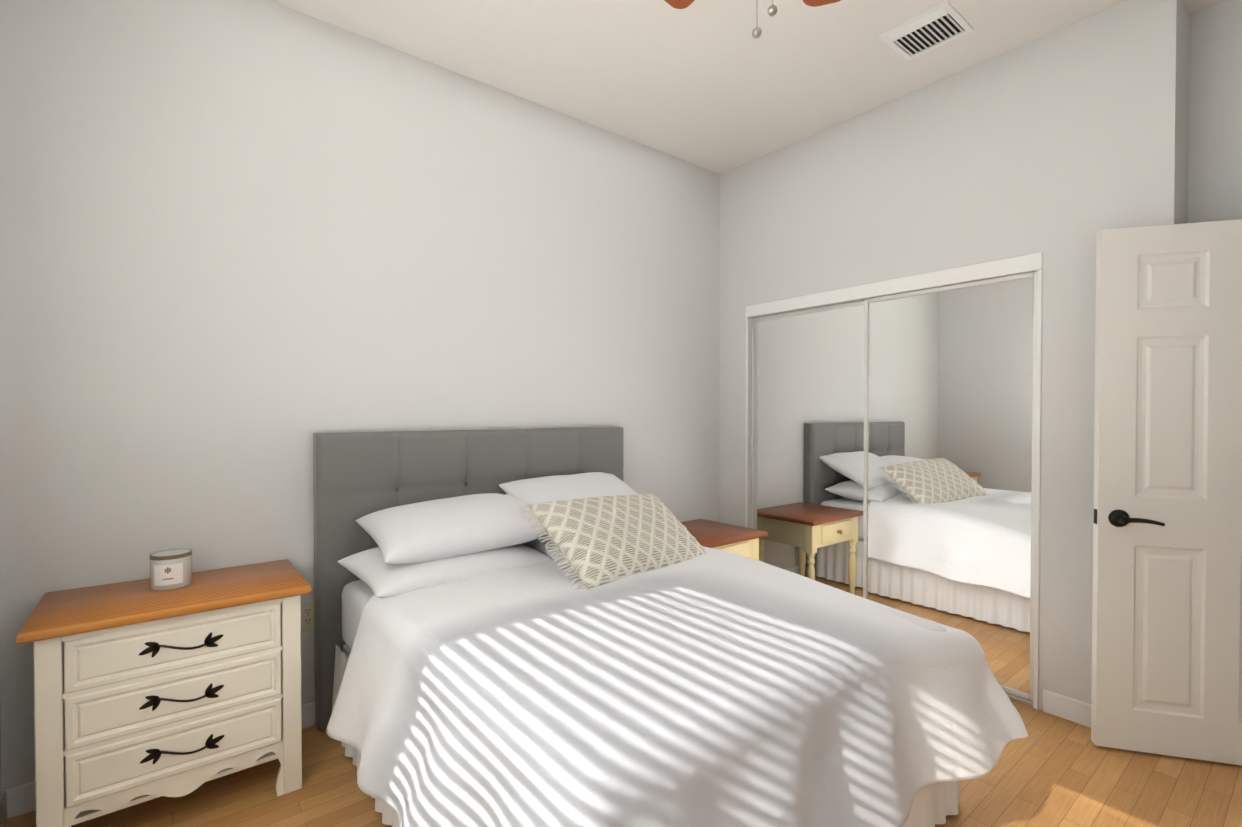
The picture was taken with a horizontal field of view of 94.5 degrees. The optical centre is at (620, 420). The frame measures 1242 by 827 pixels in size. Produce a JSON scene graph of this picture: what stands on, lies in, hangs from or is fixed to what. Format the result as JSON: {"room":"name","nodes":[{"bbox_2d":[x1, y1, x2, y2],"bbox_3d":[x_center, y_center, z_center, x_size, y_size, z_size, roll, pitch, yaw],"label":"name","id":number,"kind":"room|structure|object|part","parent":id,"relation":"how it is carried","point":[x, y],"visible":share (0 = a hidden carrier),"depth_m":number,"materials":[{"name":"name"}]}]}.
{"room":"bedroom","nodes":[
{"label":"bedroom","id":0,"kind":"room"},
{"bbox_2d":[0,722,0,792],"bbox_3d":[-0.918,-0.170,0.405,0.120,2.890,3.460,-1,1,-39],"label":"wall","id":1,"kind":"structure","parent":0,"point":[0,757],"depth_m":1.80,"materials":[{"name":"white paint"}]},
{"bbox_2d":[0,787,12,826],"bbox_3d":[-0.874,1.227,0.477,0.018,0.095,3.430,-1,1,-39],"label":"baseboard","id":2,"kind":"structure","parent":1,"relation":"attached to","point":[6,796],"depth_m":1.80,"materials":[{"name":"white wood"}]},
{"bbox_2d":[0,0,719,790],"bbox_3d":[-0.414,-0.204,3.100,4.275,2.890,0.120,-1,1,-39],"label":"wall","id":3,"kind":"structure","parent":0,"point":[248,248],"depth_m":2.26,"materials":[{"name":"white paint"}]},
{"bbox_2d":[10,702,314,816],"bbox_3d":[-0.625,1.196,2.861,3.325,0.095,0.018,-1,1,-39],"label":"baseboard","id":4,"kind":"structure","parent":3,"relation":"attached to","point":[17,800],"depth_m":1.84,"materials":[{"name":"white wood"}]},
{"bbox_2d":[301,600,313,630],"bbox_3d":[-1.277,0.795,2.341,0.070,0.115,0.009,-1,1,-39],"label":"wall outlet","id":5,"kind":"object","parent":3,"relation":"attached to","point":[307,615],"visible":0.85,"depth_m":2.34,"materials":[{"name":"beige plastic"}]},
{"bbox_2d":[4,700,1241,826],"bbox_3d":[0.760,1.308,1.767,4.420,0.100,3.700,-1,1,-39],"label":"floor","id":6,"kind":"structure","parent":0,"point":[1050,770],"depth_m":1.93,"materials":[{"name":"brown wood"}]},
{"bbox_2d":[16,559,311,826],"bbox_3d":[-1.458,0.906,1.906,0.696,0.700,0.443,-1,1,-39],"label":"nightstand","id":7,"kind":"object","parent":6,"relation":"on","point":[143,692],"visible":1,"depth_m":1.74,"materials":[{"name":"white wood"}]},
{"bbox_2d":[149,549,191,590],"bbox_3d":[-1.508,0.499,1.927,0.114,0.112,0.114,-1,1,-39],"label":"candle jar","id":8,"kind":"object","parent":7,"relation":"on","point":[170,569],"visible":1,"depth_m":1.89,"materials":[{"name":"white glass"}]},
{"bbox_2d":[163,567,172,579],"bbox_3d":[-1.481,0.500,1.878,0.027,0.040,0.005,-1,1,-39],"label":"print","id":9,"kind":"object","parent":8,"relation":"attached to","point":[167,571],"depth_m":1.88,"materials":[{"name":"grey paper"}]},
{"bbox_2d":[313,427,1027,826],"bbox_3d":[0.028,0.654,2.086,1.840,1.200,2.013,-1,1,-39],"label":"bed","id":10,"kind":"object","parent":6,"relation":"on","point":[541,627],"visible":1,"depth_m":1.61,"materials":[{"name":"fabric"}]},
{"bbox_2d":[337,544,551,597],"bbox_3d":[-0.698,0.570,2.332,0.740,0.165,0.500,-1,4,-41],"label":"pillow","id":11,"kind":"object","parent":10,"relation":"on","point":[380,577],"depth_m":2.14,"materials":[{"name":"white fabric"}]},
{"bbox_2d":[355,493,546,563],"bbox_3d":[-0.664,0.428,2.383,0.740,0.178,0.500,-4,12,-36],"label":"pillow","id":12,"kind":"object","parent":10,"relation":"on","point":[486,528],"depth_m":2.25,"materials":[{"name":"white fabric"}]},
{"bbox_3d":[-0.615,0.644,2.813,1.580,1.200,0.075,-1,1,-39],"label":"headboard","id":13,"kind":"part","parent":10,"relation":"part of","materials":[{"name":"fabric"}]},
{"bbox_2d":[521,535,563,558],"bbox_3d":[-0.136,0.565,2.782,0.740,0.165,0.500,-1,4,-37],"label":"pillow","id":14,"kind":"object","parent":10,"relation":"on","point":[536,544],"depth_m":2.50,"materials":[{"name":"white fabric"}]},
{"bbox_2d":[499,472,636,540],"bbox_3d":[-0.174,0.404,2.827,0.740,0.173,0.500,-1,25,-42],"label":"pillow","id":15,"kind":"object","parent":10,"relation":"on","point":[541,487],"depth_m":2.77,"materials":[{"name":"white fabric"}]},
{"bbox_2d":[528,494,705,588],"bbox_3d":[0.019,0.470,2.379,0.780,0.153,0.450,4,34,-48],"label":"pillow","id":16,"kind":"object","parent":10,"relation":"on","point":[607,541],"depth_m":2.22,"materials":[{"name":"beige fabric"}]},
{"bbox_3d":[-0.031,0.781,2.101,1.450,0.255,1.750,-1,1,-39],"label":"mattress","id":17,"kind":"part","parent":10,"relation":"part of","materials":[{"name":"white fabric"}]},
{"bbox_2d":[326,546,1027,826],"bbox_3d":[0.191,0.793,1.884,1.840,0.438,1.491,-1,1,-39],"label":"duvet","id":18,"kind":"object","parent":10,"relation":"on","point":[700,686],"depth_m":1.44,"materials":[{"name":"white fabric"}]},
{"bbox_2d":[680,519,767,559],"bbox_3d":[0.445,0.943,3.362,0.635,0.590,0.538,-1,1,-39],"label":"nightstand","id":19,"kind":"object","parent":6,"relation":"on","point":[739,540],"visible":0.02,"depth_m":3.29,"materials":[{"name":"brown wood"}]},
{"bbox_2d":[1005,692,1032,707],"bbox_3d":[1.329,1.230,3.124,0.064,0.022,1.570,-1,1,-39],"label":"track","id":20,"kind":"object","parent":6,"relation":"on","point":[1021,700],"visible":0.05,"depth_m":2.54,"materials":[{"name":"silver metal"}]},
{"bbox_2d":[270,0,1225,173],"bbox_3d":[0.760,-1.682,1.729,4.420,0.100,3.700,-1,1,-39],"label":"ceiling","id":21,"kind":"structure","parent":0,"point":[716,86],"depth_m":2.57,"materials":[{"name":"white paint"}]},
{"bbox_2d":[664,0,840,38],"bbox_3d":[0.396,-1.306,1.505,0.866,0.647,0.832,-1,1,-39],"label":"ceiling fan","id":22,"kind":"object","parent":21,"relation":"hanging from","point":[756,31],"visible":1,"depth_m":1.83,"materials":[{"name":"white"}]},
{"bbox_2d":[878,0,973,60],"bbox_3d":[1.286,-1.635,2.425,0.270,0.012,0.270,-1,1,-39],"label":"ceiling vent","id":23,"kind":"object","parent":21,"relation":"in","point":[934,27],"visible":1,"depth_m":2.42,"materials":[{"name":"white metal"}]},
{"bbox_2d":[719,0,1181,710],"bbox_3d":[1.411,-0.204,3.056,0.120,2.890,2.230,-1,1,-39],"label":"wall","id":24,"kind":"structure","parent":0,"point":[1059,148],"depth_m":2.49,"materials":[{"name":"white paint"}]},
{"bbox_2d":[745,252,1042,708],"bbox_3d":[1.324,0.256,3.112,0.072,1.970,1.602,-1,1,-39],"label":"door frame","id":25,"kind":"structure","parent":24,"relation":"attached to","point":[1023,264],"depth_m":2.76,"materials":[{"name":"white wood"}]},
{"bbox_2d":[753,305,863,596],"bbox_3d":[1.102,0.278,3.423,0.006,1.825,0.776,-1,1,-39],"label":"mirror glass","id":26,"kind":"object","parent":25,"relation":"attached to","point":[808,425],"visible":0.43,"depth_m":3.39,"materials":[{"name":"white"}]},
{"bbox_2d":[751,271,1036,700],"bbox_3d":[1.328,0.282,3.118,0.052,1.869,1.579,-1,1,-39],"label":"mirrored closet doors","id":27,"kind":"structure","parent":25,"relation":"attached to","point":[865,302],"depth_m":2.94,"materials":[{"name":"white metal"}]},
{"bbox_3d":[1.102,0.278,3.423,0.022,1.869,0.820,-1,1,-39],"label":"closet mirror frame","id":28,"kind":"part","parent":27,"relation":"part of","materials":[{"name":"white"}]},
{"bbox_2d":[867,277,1032,694],"bbox_3d":[1.563,0.286,2.800,0.006,1.825,0.745,-1,1,-39],"label":"mirror glass","id":29,"kind":"object","parent":25,"relation":"attached to","point":[949,445],"visible":0.79,"depth_m":2.74,"materials":[{"name":"white"}]},
{"bbox_2d":[863,271,1036,700],"bbox_3d":[1.563,0.286,2.800,0.022,1.869,0.789,-1,1,-39],"label":"mirror","id":30,"kind":"object","parent":25,"relation":"attached to","point":[866,302],"depth_m":2.61,"materials":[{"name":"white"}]},
{"bbox_2d":[1043,690,1090,727],"bbox_3d":[1.939,1.203,2.309,0.018,0.095,0.404,-1,1,-39],"label":"baseboard","id":31,"kind":"structure","parent":24,"relation":"attached to","point":[1055,704],"depth_m":2.39,"materials":[{"name":"white wood"}]},
{"bbox_2d":[1091,219,1241,764],"bbox_3d":[2.181,0.262,2.090,0.760,1.960,0.035,0,1,16],"label":"door","id":32,"kind":"structure","parent":24,"relation":"in","point":[1167,640],"depth_m":2.12,"materials":[{"name":"white wood"}]},
{"bbox_2d":[1094,509,1164,526],"bbox_3d":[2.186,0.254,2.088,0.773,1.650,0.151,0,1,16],"label":"door handle","id":33,"kind":"object","parent":32,"relation":"attached to","point":[1119,518],"depth_m":2.15,"materials":[{"name":"brown metal"}]},
{"bbox_2d":[1180,0,1241,223],"bbox_3d":[2.694,-0.189,1.931,0.120,2.890,1.330,-1,1,-39],"label":"wall","id":34,"kind":"structure","parent":0,"point":[1211,138],"depth_m":2.27,"materials":[{"name":"white paint"}]}
]}

